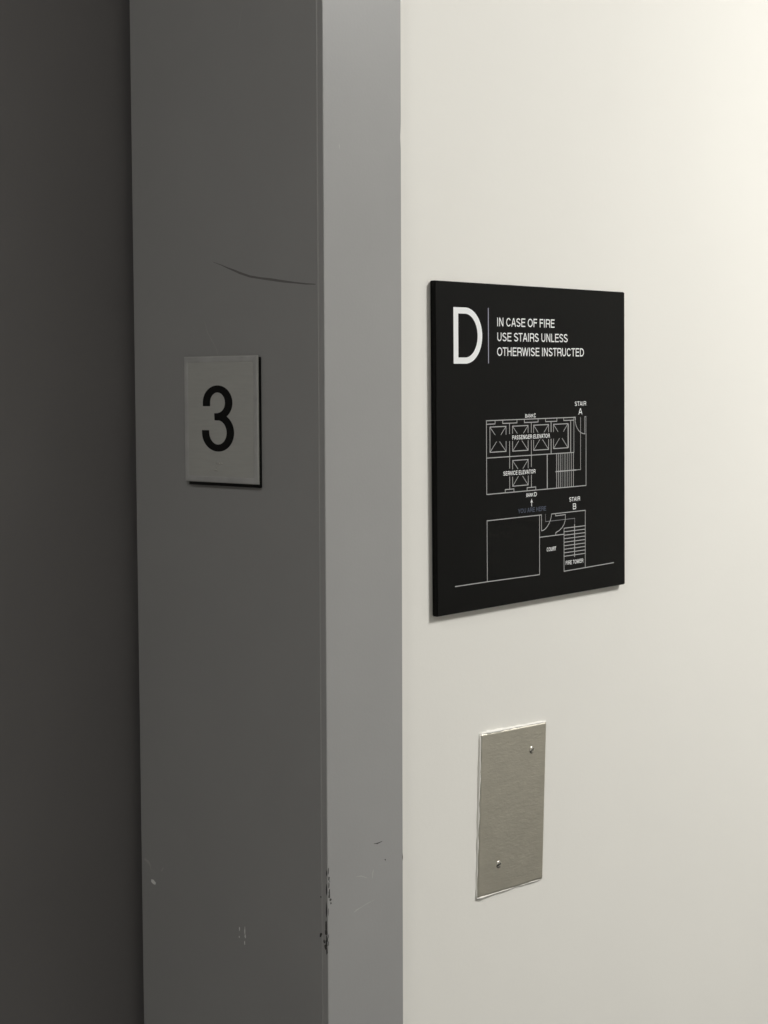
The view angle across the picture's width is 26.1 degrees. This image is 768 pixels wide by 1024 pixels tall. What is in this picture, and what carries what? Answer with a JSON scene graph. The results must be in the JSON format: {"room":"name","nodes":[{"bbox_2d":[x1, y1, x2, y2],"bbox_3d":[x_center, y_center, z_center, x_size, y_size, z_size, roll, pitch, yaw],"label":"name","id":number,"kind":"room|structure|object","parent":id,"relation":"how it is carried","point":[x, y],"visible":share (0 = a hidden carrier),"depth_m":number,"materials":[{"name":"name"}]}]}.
{"room":"lobby","nodes":[
{"label":"lobby","id":0,"kind":"room"},
{"bbox_2d":[400,0,767,1023],"bbox_3d":[0.067,0.155,1.309,0.160,2.600,5.300,4,6,42],"label":"wall","id":1,"kind":"structure","parent":0,"point":[599,145],"depth_m":1.31,"materials":[{"name":"white paint"}]},
{"bbox_2d":[0,0,143,1023],"bbox_3d":[-0.564,0.411,0.820,0.032,2.156,1.190,4,6,42],"label":"door","id":2,"kind":"structure","parent":1,"relation":"in","point":[71,911],"depth_m":1.15,"materials":[{"name":"grey metal"}]},
{"bbox_2d":[130,0,402,1023],"bbox_3d":[-0.476,0.397,0.739,0.187,2.205,1.249,4,6,42],"label":"door frame","id":3,"kind":"structure","parent":1,"relation":"attached to","point":[267,137],"depth_m":1.10,"materials":[{"name":"grey metal"}]},
{"bbox_2d":[184,355,261,487],"bbox_3d":[-0.109,-0.061,1.111,0.073,0.087,0.004,4,6,42],"label":"number plate","id":4,"kind":"object","parent":3,"relation":"attached to","point":[222,394],"visible":1,"depth_m":1.11,"materials":[{"name":"metal"}]},
{"bbox_2d":[475,721,545,898],"bbox_3d":[0.095,0.219,1.223,0.002,0.124,0.084,4,6,42],"label":"blank cover plate","id":5,"kind":"object","parent":1,"relation":"attached to","point":[511,760],"visible":1,"depth_m":1.22,"materials":[{"name":"metal"}]},
{"bbox_2d":[430,280,624,616],"bbox_3d":[0.111,-0.050,1.220,0.005,0.231,0.229,4,6,42],"label":"fire sign","id":6,"kind":"object","parent":1,"relation":"attached to","point":[528,440],"visible":1,"depth_m":1.21,"materials":[{"name":"black plastic"}]}
]}

